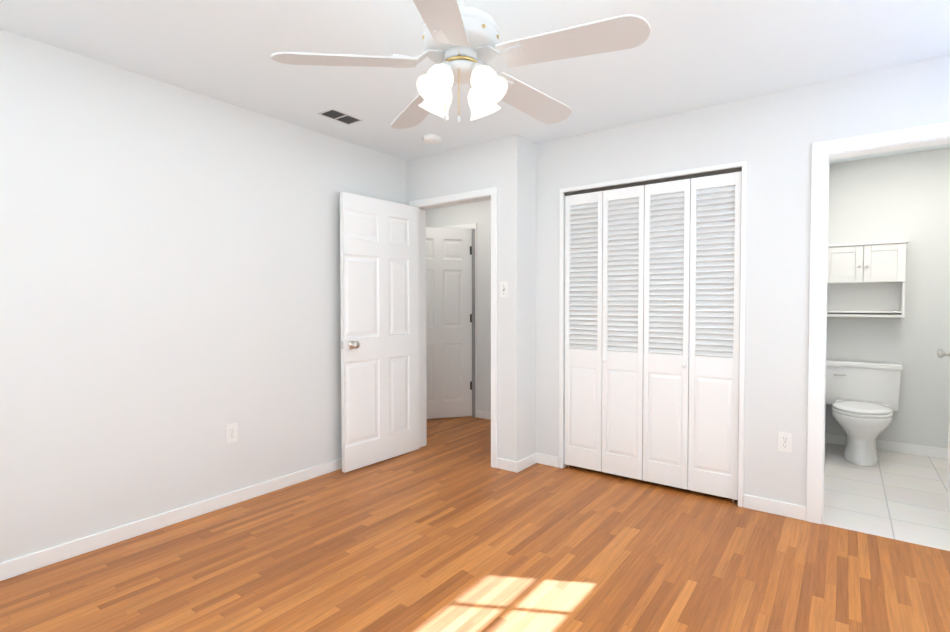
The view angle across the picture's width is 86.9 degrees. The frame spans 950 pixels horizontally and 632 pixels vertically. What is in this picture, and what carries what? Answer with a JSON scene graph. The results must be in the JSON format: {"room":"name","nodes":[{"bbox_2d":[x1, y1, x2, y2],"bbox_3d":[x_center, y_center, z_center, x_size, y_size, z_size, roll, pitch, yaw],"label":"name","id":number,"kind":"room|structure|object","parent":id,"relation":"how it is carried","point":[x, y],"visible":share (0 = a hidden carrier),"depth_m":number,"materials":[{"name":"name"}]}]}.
{"room":"empty bedroom","nodes":[
{"label":"empty bedroom","id":0,"kind":"room"},
{"bbox_2d":[0,29,405,562],"bbox_3d":[-1.794,-0.057,2.732,0.120,2.440,3.920,1,2,36],"label":"wall","id":1,"kind":"structure","parent":0,"point":[170,303],"depth_m":2.70,"materials":[{"name":"white paint"}]},
{"bbox_2d":[0,458,341,580],"bbox_3d":[-1.694,1.122,2.781,0.016,0.080,3.770,1,2,36],"label":"baseboard","id":2,"kind":"structure","parent":1,"relation":"attached to","point":[40,559],"depth_m":2.70,"materials":[{"name":"white paint"}]},
{"bbox_2d":[226,423,237,443],"bbox_3d":[-1.485,0.715,3.061,0.008,0.115,0.070,1,2,36],"label":"outlet","id":3,"kind":"object","parent":1,"relation":"attached to","point":[231,432],"visible":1,"depth_m":3.06,"materials":[{"name":"white plastic"}]},
{"bbox_2d":[426,200,490,411],"bbox_3d":[0.028,-0.127,5.450,2.380,2.440,0.120,1,2,36],"label":"wall","id":4,"kind":"structure","parent":0,"point":[479,213],"depth_m":5.33,"materials":[{"name":"white paint"}]},
{"bbox_2d":[426,227,471,418],"bbox_3d":[-0.394,0.079,5.332,0.514,2.020,0.622,1,2,36],"label":"closet door","id":5,"kind":"structure","parent":4,"relation":"in","point":[448,322],"depth_m":5.35,"materials":[{"name":"white paint"}]},
{"bbox_2d":[439,223,476,416],"bbox_3d":[-0.298,0.044,5.685,0.874,2.087,0.136,1,2,36],"label":"trim","id":6,"kind":"structure","parent":4,"relation":"attached to","point":[470,226],"depth_m":5.38,"materials":[{"name":"white paint"}]},
{"bbox_2d":[472,229,474,416],"bbox_3d":[-0.016,0.080,5.391,0.044,2.030,0.002,1,2,36],"label":"trim","id":7,"kind":"structure","parent":4,"relation":"attached to","point":[473,322],"depth_m":5.39,"materials":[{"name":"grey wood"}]},
{"bbox_2d":[477,410,490,419],"bbox_3d":[0.483,1.063,5.062,1.153,0.080,0.012,1,2,36],"label":"baseboard","id":8,"kind":"structure","parent":4,"relation":"attached to","point":[480,414],"depth_m":5.34,"materials":[{"name":"white paint"}]},
{"bbox_2d":[406,134,525,461],"bbox_3d":[-0.152,-0.091,4.029,1.220,2.440,0.120,1,2,36],"label":"wall","id":9,"kind":"structure","parent":0,"point":[500,164],"depth_m":3.69,"materials":[{"name":"white paint"}]},
{"bbox_2d":[340,192,419,472],"bbox_3d":[-0.724,0.115,3.914,0.163,2.020,0.774,1,2,36],"label":"bedroom door","id":10,"kind":"structure","parent":9,"relation":"in","point":[379,274],"depth_m":3.85,"materials":[{"name":"white paint"}]},
{"bbox_2d":[409,187,496,467],"bbox_3d":[-0.152,0.085,4.033,0.884,2.087,0.152,1,2,36],"label":"door frame","id":11,"kind":"structure","parent":9,"relation":"attached to","point":[423,205],"depth_m":3.96,"materials":[{"name":"white paint"}]},
{"bbox_2d":[500,281,507,296],"bbox_3d":[0.210,-0.196,3.674,0.070,0.115,0.016,1,2,36],"label":"bedroom light switch","id":12,"kind":"object","parent":9,"relation":"attached to","point":[503,288],"visible":1,"depth_m":3.67,"materials":[{"name":"white plastic"}]},
{"bbox_2d":[0,416,949,631],"bbox_3d":[-0.141,1.208,2.879,5.440,0.100,6.070,1,2,36],"label":"floor","id":13,"kind":"structure","parent":0,"point":[447,528],"depth_m":2.35,"materials":[{"name":"laminate"}]},
{"bbox_2d":[0,0,949,163],"bbox_3d":[0.031,-1.332,2.842,5.690,0.100,6.320,1,2,36],"label":"ceiling","id":14,"kind":"structure","parent":0,"point":[688,55],"depth_m":2.41,"materials":[{"name":"white paint"}]},
{"bbox_2d":[317,108,362,124],"bbox_3d":[-0.870,-1.289,3.248,0.150,0.004,0.250,1,2,36],"label":"ceiling vent","id":15,"kind":"object","parent":14,"relation":"in","point":[339,116],"visible":1,"depth_m":3.24,"materials":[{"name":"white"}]},
{"bbox_2d":[422,134,440,143],"bbox_3d":[-0.314,-1.283,3.652,0.140,0.038,0.140,1,2,36],"label":"smoke detector","id":16,"kind":"object","parent":14,"relation":"attached to","point":[431,139],"visible":1,"depth_m":3.61,"materials":[{"name":"white plastic"}]},
{"bbox_2d":[271,0,649,128],"bbox_3d":[-0.013,-0.974,1.858,1.259,0.567,1.254,1,2,36],"label":"ceiling fan","id":17,"kind":"object","parent":14,"relation":"hanging from","point":[462,44],"visible":1,"depth_m":1.75,"materials":[{"name":"white"}]},
{"bbox_2d":[525,139,535,456],"bbox_3d":[0.698,-0.098,4.253,0.120,2.440,1.250,1,2,36],"label":"wall","id":18,"kind":"structure","parent":0,"point":[530,377],"depth_m":3.77,"materials":[{"name":"white paint"}]},
{"bbox_2d":[508,453,540,469],"bbox_3d":[0.598,1.083,4.257,0.012,0.080,1.090,1,2,36],"label":"baseboard","id":19,"kind":"structure","parent":18,"relation":"attached to","point":[509,461],"depth_m":3.67,"materials":[{"name":"white paint"}]},
{"bbox_2d":[512,453,539,472],"bbox_3d":[0.388,1.096,3.751,0.012,0.080,0.290,1,2,36],"label":"baseboard","id":20,"kind":"structure","parent":18,"relation":"attached to","point":[526,462],"depth_m":3.72,"materials":[{"name":"white paint"}]},
{"bbox_2d":[536,55,949,505],"bbox_3d":[1.738,-0.067,2.978,3.070,2.440,0.120,1,2,36],"label":"wall","id":21,"kind":"structure","parent":0,"point":[771,138],"depth_m":2.93,"materials":[{"name":"white paint"}]},
{"bbox_2d":[559,161,746,506],"bbox_3d":[1.120,0.108,3.357,1.226,2.073,0.012,1,2,36],"label":"trim","id":22,"kind":"structure","parent":21,"relation":"attached to","point":[743,164],"depth_m":3.02,"materials":[{"name":"white paint"}]},
{"bbox_2d":[565,171,741,502],"bbox_3d":[1.133,0.131,3.375,1.160,2.025,0.059,1,2,36],"label":"bifold closet doors","id":23,"kind":"structure","parent":21,"relation":"in","point":[652,312],"depth_m":3.33,"materials":[{"name":"white paint"}]},
{"bbox_2d":[565,167,741,195],"bbox_3d":[1.143,-0.890,3.364,1.166,0.021,0.043,1,2,36],"label":"door track","id":24,"kind":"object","parent":21,"relation":"attached to","point":[739,169],"depth_m":3.29,"materials":[{"name":"grey metal"}]},
{"bbox_2d":[743,494,805,520],"bbox_3d":[1.744,1.115,2.923,0.318,0.080,0.012,1,2,36],"label":"baseboard","id":25,"kind":"structure","parent":21,"relation":"attached to","point":[785,509],"depth_m":2.91,"materials":[{"name":"white paint"}]},
{"bbox_2d":[778,431,791,452],"bbox_3d":[1.785,0.726,2.885,0.070,0.115,0.008,1,2,36],"label":"outlet","id":26,"kind":"object","parent":21,"relation":"attached to","point":[784,441],"visible":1,"depth_m":2.88,"materials":[{"name":"white plastic"}]},
{"bbox_2d":[806,121,949,523],"bbox_3d":[2.216,0.104,2.630,0.766,2.115,0.152,1,2,36],"label":"door frame","id":27,"kind":"structure","parent":21,"relation":"attached to","point":[824,153],"depth_m":2.76,"materials":[{"name":"white paint"}]},
{"bbox_2d":[937,349,949,512],"bbox_3d":[2.671,0.140,2.737,0.163,2.020,0.612,1,2,36],"label":"bathroom door","id":28,"kind":"structure","parent":21,"relation":"in","point":[941,353],"depth_m":2.97,"materials":[{"name":"white paint"}]},
{"bbox_2d":[822,443,949,550],"bbox_3d":[2.990,1.193,3.331,1.440,0.100,2.122,1,2,36],"label":"floor","id":29,"kind":"structure","parent":0,"point":[897,496],"depth_m":3.18,"materials":[{"name":"white tile"}]},
{"bbox_2d":[826,359,902,465],"bbox_3d":[3.056,0.758,3.966,0.510,0.738,0.725,1,2,36],"label":"toilet","id":30,"kind":"object","parent":29,"relation":"on","point":[862,398],"visible":0.94,"depth_m":3.97,"materials":[{"name":"white ceramic"}]},
{"bbox_2d":[825,148,949,448],"bbox_3d":[3.584,-0.098,4.104,1.200,2.440,0.120,1,2,36],"label":"wall","id":31,"kind":"structure","parent":0,"point":[897,197],"depth_m":4.07,"materials":[{"name":"white paint"}]},
{"bbox_2d":[827,240,908,317],"bbox_3d":[3.215,-0.296,4.155,0.554,0.609,0.224,1,2,36],"label":"wall cabinet","id":32,"kind":"object","parent":31,"relation":"attached to","point":[865,279],"visible":0.9,"depth_m":4.13,"materials":[{"name":"white wood"}]},
{"bbox_2d":[825,433,947,458],"bbox_3d":[3.562,1.084,4.069,1.160,0.080,0.012,1,2,36],"label":"baseboard","id":33,"kind":"structure","parent":31,"relation":"attached to","point":[936,452],"depth_m":4.11,"materials":[{"name":"white paint"}]}
]}

